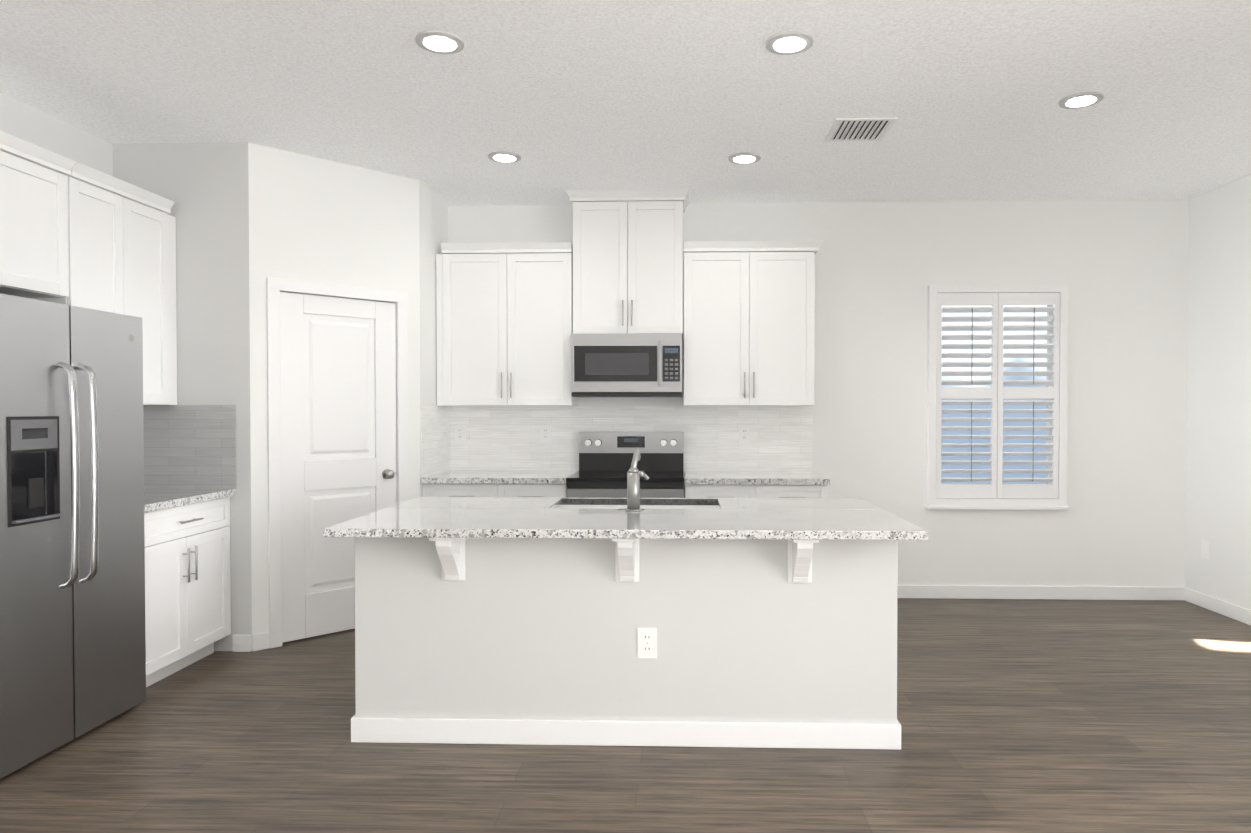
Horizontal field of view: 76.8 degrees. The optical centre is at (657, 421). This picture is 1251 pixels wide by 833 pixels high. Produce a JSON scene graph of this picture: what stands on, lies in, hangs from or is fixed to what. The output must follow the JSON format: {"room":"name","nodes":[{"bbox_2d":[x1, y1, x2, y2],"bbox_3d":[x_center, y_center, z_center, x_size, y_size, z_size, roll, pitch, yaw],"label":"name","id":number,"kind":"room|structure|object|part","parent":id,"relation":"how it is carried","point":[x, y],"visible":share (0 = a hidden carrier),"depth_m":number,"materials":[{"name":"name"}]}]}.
{"room":"kitchen","nodes":[
{"label":"kitchen","id":0,"kind":"room"},
{"bbox_2d":[0,92,112,175],"bbox_3d":[-3.199,-0.085,1.331,0.120,2.840,9.190,0,1,2],"label":"wall","id":1,"kind":"structure","parent":0,"point":[29,123],"depth_m":3.99,"materials":[{"name":"white paint"}]},
{"bbox_2d":[0,130,75,297],"bbox_3d":[-2.875,-0.873,3.201,0.404,0.623,0.840,0,1,2],"label":"upper cabinet","id":2,"kind":"object","parent":1,"relation":"attached to","point":[34,258],"visible":1,"depth_m":3.42,"materials":[{"name":"white wood"}]},
{"bbox_2d":[30,162,176,404],"bbox_3d":[-2.849,-0.641,4.016,0.404,1.110,0.778,0,1,2],"label":"upper cabinet","id":3,"kind":"object","parent":1,"relation":"attached to","point":[122,245],"visible":0.4,"depth_m":4.01,"materials":[{"name":"white wood"}]},
{"bbox_2d":[113,142,251,650],"bbox_3d":[-2.656,-0.131,4.460,0.770,2.840,0.100,0,1,2],"label":"wall","id":4,"kind":"structure","parent":0,"point":[204,187],"depth_m":4.40,"materials":[{"name":"grey paint"}]},
{"bbox_2d":[143,405,236,488],"bbox_3d":[-2.696,0.142,4.409,0.688,0.468,0.008,0,1,2],"label":"backsplash","id":5,"kind":"structure","parent":4,"relation":"attached to","point":[189,446],"depth_m":4.40,"materials":[{"name":"tile"}]},
{"bbox_2d":[232,635,251,651],"bbox_3d":[-2.325,1.243,4.413,0.105,0.095,0.014,0,1,2],"label":"baseboard","id":6,"kind":"structure","parent":4,"relation":"attached to","point":[242,643],"depth_m":4.41,"materials":[{"name":"white wood"}]},
{"bbox_2d":[248,143,420,634],"bbox_3d":[-1.941,-0.136,4.793,1.026,2.840,0.100,-1,1,-44],"label":"wall","id":7,"kind":"structure","parent":0,"point":[315,219],"depth_m":4.64,"materials":[{"name":"white paint"}]},
{"bbox_2d":[252,632,269,651],"bbox_3d":[-1.899,1.237,4.775,1.032,0.095,0.014,-1,1,-44],"label":"baseboard","id":8,"kind":"structure","parent":7,"relation":"attached to","point":[260,641],"depth_m":4.44,"materials":[{"name":"white wood"}]},
{"bbox_2d":[267,277,408,647],"bbox_3d":[-1.935,0.233,4.792,0.846,2.103,0.118,-1,1,-44],"label":"door frame","id":9,"kind":"structure","parent":7,"relation":"attached to","point":[276,287],"depth_m":4.50,"materials":[{"name":"white wood"}]},
{"bbox_2d":[280,292,396,642],"bbox_3d":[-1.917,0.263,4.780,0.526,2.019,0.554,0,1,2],"label":"pantry door","id":10,"kind":"structure","parent":7,"relation":"in","point":[338,406],"depth_m":4.72,"materials":[{"name":"painted wood"},{"name":"brushed nickel"}]},
{"bbox_2d":[419,180,448,496],"bbox_3d":[-1.580,-0.145,5.437,0.100,2.840,0.640,0,1,2],"label":"wall","id":11,"kind":"structure","parent":0,"point":[433,224],"depth_m":5.29,"materials":[{"name":"white paint"}]},
{"bbox_2d":[421,406,449,477],"bbox_3d":[-1.523,0.127,5.436,0.008,0.468,0.624,0,1,2],"label":"backsplash","id":12,"kind":"structure","parent":11,"relation":"attached to","point":[435,439],"depth_m":5.40,"materials":[{"name":"tile"}]},
{"bbox_2d":[0,598,1250,832],"bbox_3d":[0.239,1.387,1.245,7.000,0.100,9.190,0,1,2],"label":"floor","id":13,"kind":"structure","parent":0,"point":[1074,716],"depth_m":3.04,"materials":[{"name":"brown wood"}]},
{"bbox_2d":[0,293,145,778],"bbox_3d":[-2.673,0.418,3.208,0.764,1.779,0.816,0,1,2],"label":"fridge","id":14,"kind":"object","parent":13,"relation":"on","point":[72,610],"visible":1,"depth_m":3.13,"materials":[{"name":"grey metal"}]},
{"bbox_2d":[144,497,230,686],"bbox_3d":[-2.704,0.859,4.031,0.696,0.874,0.786,0,1,2],"label":"base cabinet","id":15,"kind":"object","parent":13,"relation":"on","point":[187,588],"visible":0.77,"depth_m":4.00,"materials":[{"name":"white wood"}]},
{"bbox_2d":[144,489,235,512],"bbox_3d":[-2.709,0.402,4.023,0.685,0.040,0.787,0,1,2],"label":"countertop","id":16,"kind":"structure","parent":15,"relation":"on","point":[158,499],"depth_m":4.06,"materials":[{"name":"stone"}]},
{"bbox_2d":[423,484,566,496],"bbox_3d":[-1.051,0.838,5.424,0.949,0.874,0.656,0,1,2],"label":"base cabinet","id":17,"kind":"object","parent":13,"relation":"on","point":[494,490],"visible":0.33,"depth_m":5.13,"materials":[{"name":"white wood"}]},
{"bbox_2d":[421,470,577,483],"bbox_3d":[-1.051,0.381,5.423,0.952,0.040,0.645,0,1,2],"label":"countertop","id":18,"kind":"structure","parent":17,"relation":"on","point":[504,477],"depth_m":5.13,"materials":[{"name":"stone"}]},
{"bbox_2d":[566,432,683,497],"bbox_3d":[-0.196,0.669,5.359,0.757,1.175,0.709,0,1,2],"label":"range","id":19,"kind":"object","parent":13,"relation":"on","point":[605,460],"visible":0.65,"depth_m":5.62,"materials":[{"name":"black metal"}]},
{"bbox_2d":[323,449,927,749],"bbox_3d":[-0.115,0.716,3.523,2.286,1.175,1.100,0,1,2],"label":"kitchen island","id":20,"kind":"object","parent":13,"relation":"on","point":[633,618],"visible":1,"depth_m":3.18,"materials":[{"name":"grey paint"}]},
{"bbox_2d":[323,497,927,539],"bbox_3d":[-0.115,0.418,3.519,2.286,0.033,1.100,0,1,2],"label":"island countertop","id":21,"kind":"structure","parent":20,"relation":"on","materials":[{"name":"stone"}]},
{"bbox_2d":[626,449,648,511],"bbox_3d":[-0.087,0.264,3.589,0.109,0.273,0.168,0,1,2],"label":"faucet","id":22,"kind":"object","parent":21,"relation":"on","point":[633,474],"depth_m":3.52,"materials":[{"name":"silver metal"}]},
{"bbox_2d":[562,498,716,504],"bbox_3d":[-0.098,0.524,3.817,0.814,0.252,0.435,0,1,2],"label":"sink","id":23,"kind":"object","parent":21,"relation":"in","point":[565,501],"depth_m":4.02,"materials":[{"name":"silver metal"}]},
{"bbox_3d":[-0.124,1.252,3.614,2.223,0.100,0.884,0,1,2],"label":"baseboard","id":24,"kind":"part","parent":20,"relation":"part of","materials":[{"name":"white wood"}]},
{"bbox_2d":[638,628,656,657],"bbox_3d":[-0.040,0.893,3.173,0.078,0.122,0.008,0,1,2],"label":"outlet","id":25,"kind":"object","parent":20,"relation":"attached to","point":[647,637],"depth_m":3.17,"materials":[{"name":"white plastic"}]},
{"bbox_2d":[684,483,826,497],"bbox_3d":[0.645,0.839,5.371,0.918,0.874,0.656,0,1,2],"label":"base cabinet","id":26,"kind":"object","parent":13,"relation":"on","point":[755,491],"visible":0.17,"depth_m":5.08,"materials":[{"name":"white wood"}]},
{"bbox_2d":[684,471,829,484],"bbox_3d":[0.649,0.382,5.370,0.929,0.040,0.645,0,1,2],"label":"countertop","id":27,"kind":"structure","parent":26,"relation":"on","point":[752,478],"depth_m":5.06,"materials":[{"name":"stone"}]},
{"bbox_2d":[0,0,1250,205],"bbox_3d":[0.239,-1.553,1.202,7.000,0.100,9.190,0,1,2],"label":"ceiling","id":28,"kind":"structure","parent":0,"point":[562,96],"depth_m":3.65,"materials":[{"name":"white paint"}]},
{"bbox_2d":[415,30,463,53],"bbox_3d":[-0.876,-1.526,3.179,0.190,0.012,0.190,0,1,2],"label":"recessed light","id":29,"kind":"object","parent":28,"relation":"in","point":[438,42],"visible":1,"depth_m":3.16,"materials":[{"name":"grey plastic"}]},
{"bbox_2d":[488,151,520,162],"bbox_3d":[-0.895,-1.548,4.623,0.190,0.012,0.190,0,1,2],"label":"recessed light","id":30,"kind":"object","parent":28,"relation":"in","point":[504,157],"visible":0.98,"depth_m":4.60,"materials":[{"name":"grey"}]},
{"bbox_2d":[728,153,760,163],"bbox_3d":[0.514,-1.548,4.645,0.190,0.012,0.190,0,1,2],"label":"recessed light","id":31,"kind":"object","parent":28,"relation":"in","point":[743,158],"visible":0.98,"depth_m":4.62,"materials":[{"name":"grey"}]},
{"bbox_2d":[766,31,812,54],"bbox_3d":[0.535,-1.526,3.186,0.190,0.012,0.190,0,1,2],"label":"recessed light","id":32,"kind":"object","parent":28,"relation":"in","point":[790,43],"visible":1,"depth_m":3.17,"materials":[{"name":"grey plastic"}]},
{"bbox_2d":[825,118,897,141],"bbox_3d":[1.073,-1.541,4.173,0.310,0.010,0.330,0,1,2],"label":"ceiling vent","id":33,"kind":"object","parent":28,"relation":"in","point":[857,129],"visible":0.98,"depth_m":4.16,"materials":[{"name":"white metal"}]},
{"bbox_2d":[1059,92,1103,108],"bbox_3d":[2.029,-1.535,3.773,0.190,0.012,0.190,0,1,2],"label":"recessed light","id":34,"kind":"object","parent":28,"relation":"in","point":[1080,100],"visible":1,"depth_m":3.75,"materials":[{"name":"grey plastic"}]},
{"bbox_2d":[448,200,1188,586],"bbox_3d":[0.381,-0.150,5.756,6.760,2.840,0.120,0,1,2],"label":"wall","id":35,"kind":"structure","parent":0,"point":[1118,268],"depth_m":5.63,"materials":[{"name":"white paint"}]},
{"bbox_2d":[436,242,577,405],"bbox_3d":[-1.049,-0.664,5.548,0.938,1.110,0.364,0,1,2],"label":"upper cabinet","id":36,"kind":"object","parent":35,"relation":"attached to","point":[504,318],"visible":0.98,"depth_m":5.41,"materials":[{"name":"white wood"}]},
{"bbox_2d":[565,189,689,337],"bbox_3d":[-0.198,-1.083,5.513,0.845,0.970,0.369,0,1,2],"label":"upper cabinet","id":37,"kind":"object","parent":35,"relation":"attached to","point":[627,261],"visible":0.92,"depth_m":5.38,"materials":[{"name":"white wood"}]},
{"bbox_2d":[571,333,681,396],"bbox_3d":[-0.202,-0.382,5.486,0.748,0.423,0.444,0,1,2],"label":"microwave","id":38,"kind":"object","parent":37,"relation":"attached to","point":[628,365],"visible":1,"depth_m":5.31,"materials":[{"name":"grey metal"}]},
{"bbox_2d":[450,406,812,470],"bbox_3d":[-0.197,0.123,5.711,2.628,0.468,0.008,0,1,2],"label":"backsplash","id":39,"kind":"structure","parent":35,"relation":"attached to","point":[508,438],"depth_m":5.70,"materials":[{"name":"tile"}]},
{"bbox_2d":[455,425,465,441],"bbox_3d":[-1.435,0.090,5.741,0.078,0.124,0.008,0,1,2],"label":"electrical outlet","id":40,"kind":"object","parent":39,"relation":"attached to","point":[460,433],"visible":1,"depth_m":5.74,"materials":[{"name":"white plastic"}]},
{"bbox_2d":[540,425,550,441],"bbox_3d":[-0.811,0.091,5.721,0.078,0.124,0.008,0,1,2],"label":"electrical outlet","id":41,"kind":"object","parent":39,"relation":"attached to","point":[545,433],"visible":1,"depth_m":5.72,"materials":[{"name":"white plastic"}]},
{"bbox_2d":[739,426,749,442],"bbox_3d":[0.629,0.096,5.676,0.078,0.124,0.008,0,1,2],"label":"electrical outlet","id":42,"kind":"object","parent":39,"relation":"attached to","point":[744,434],"visible":1,"depth_m":5.67,"materials":[{"name":"white plastic"}]},
{"bbox_2d":[683,240,823,405],"bbox_3d":[0.656,-0.663,5.495,0.946,1.110,0.364,0,1,2],"label":"upper cabinet","id":43,"kind":"object","parent":35,"relation":"attached to","point":[748,323],"visible":1,"depth_m":5.36,"materials":[{"name":"white wood"}]},
{"bbox_2d":[925,285,1068,509],"bbox_3d":[2.419,-0.171,5.646,0.994,1.590,0.142,0,1,2],"label":"window shutters","id":44,"kind":"object","parent":35,"relation":"attached to","point":[1050,494],"visible":1,"depth_m":5.59,"materials":[{"name":"white wood"}]},
{"bbox_2d":[897,585,1184,599],"bbox_3d":[2.446,1.224,5.645,2.625,0.095,0.014,0,1,2],"label":"baseboard","id":45,"kind":"structure","parent":35,"relation":"attached to","point":[1038,592],"depth_m":5.63,"materials":[{"name":"white wood"}]},
{"bbox_2d":[1185,174,1250,609],"bbox_3d":[3.678,-0.081,1.116,0.120,2.840,9.190,0,1,2],"label":"wall","id":46,"kind":"structure","parent":0,"point":[1218,480],"depth_m":5.24,"materials":[{"name":"white paint"}]},
{"bbox_2d":[1201,539,1208,558],"bbox_3d":[3.755,0.875,5.396,0.008,0.124,0.078,0,1,2],"label":"electrical outlet","id":47,"kind":"object","parent":46,"relation":"attached to","point":[1204,548],"visible":1,"depth_m":5.40,"materials":[{"name":"white plastic"}]},
{"bbox_2d":[1184,587,1250,624],"bbox_3d":[3.611,1.291,1.132,0.014,0.095,8.936,0,1,2],"label":"baseboard","id":48,"kind":"structure","parent":46,"relation":"attached to","point":[1227,609],"depth_m":5.24,"materials":[{"name":"white wood"}]},
{"label":"outside","id":49,"kind":"structure","parent":0,"visible":0},
{"bbox_2d":[941,305,1046,483],"bbox_3d":[2.588,0.239,7.859,8.000,6.000,0.050,0,1,2],"label":"window","id":50,"kind":"structure","parent":49,"point":[987,475],"depth_m":7.80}
]}

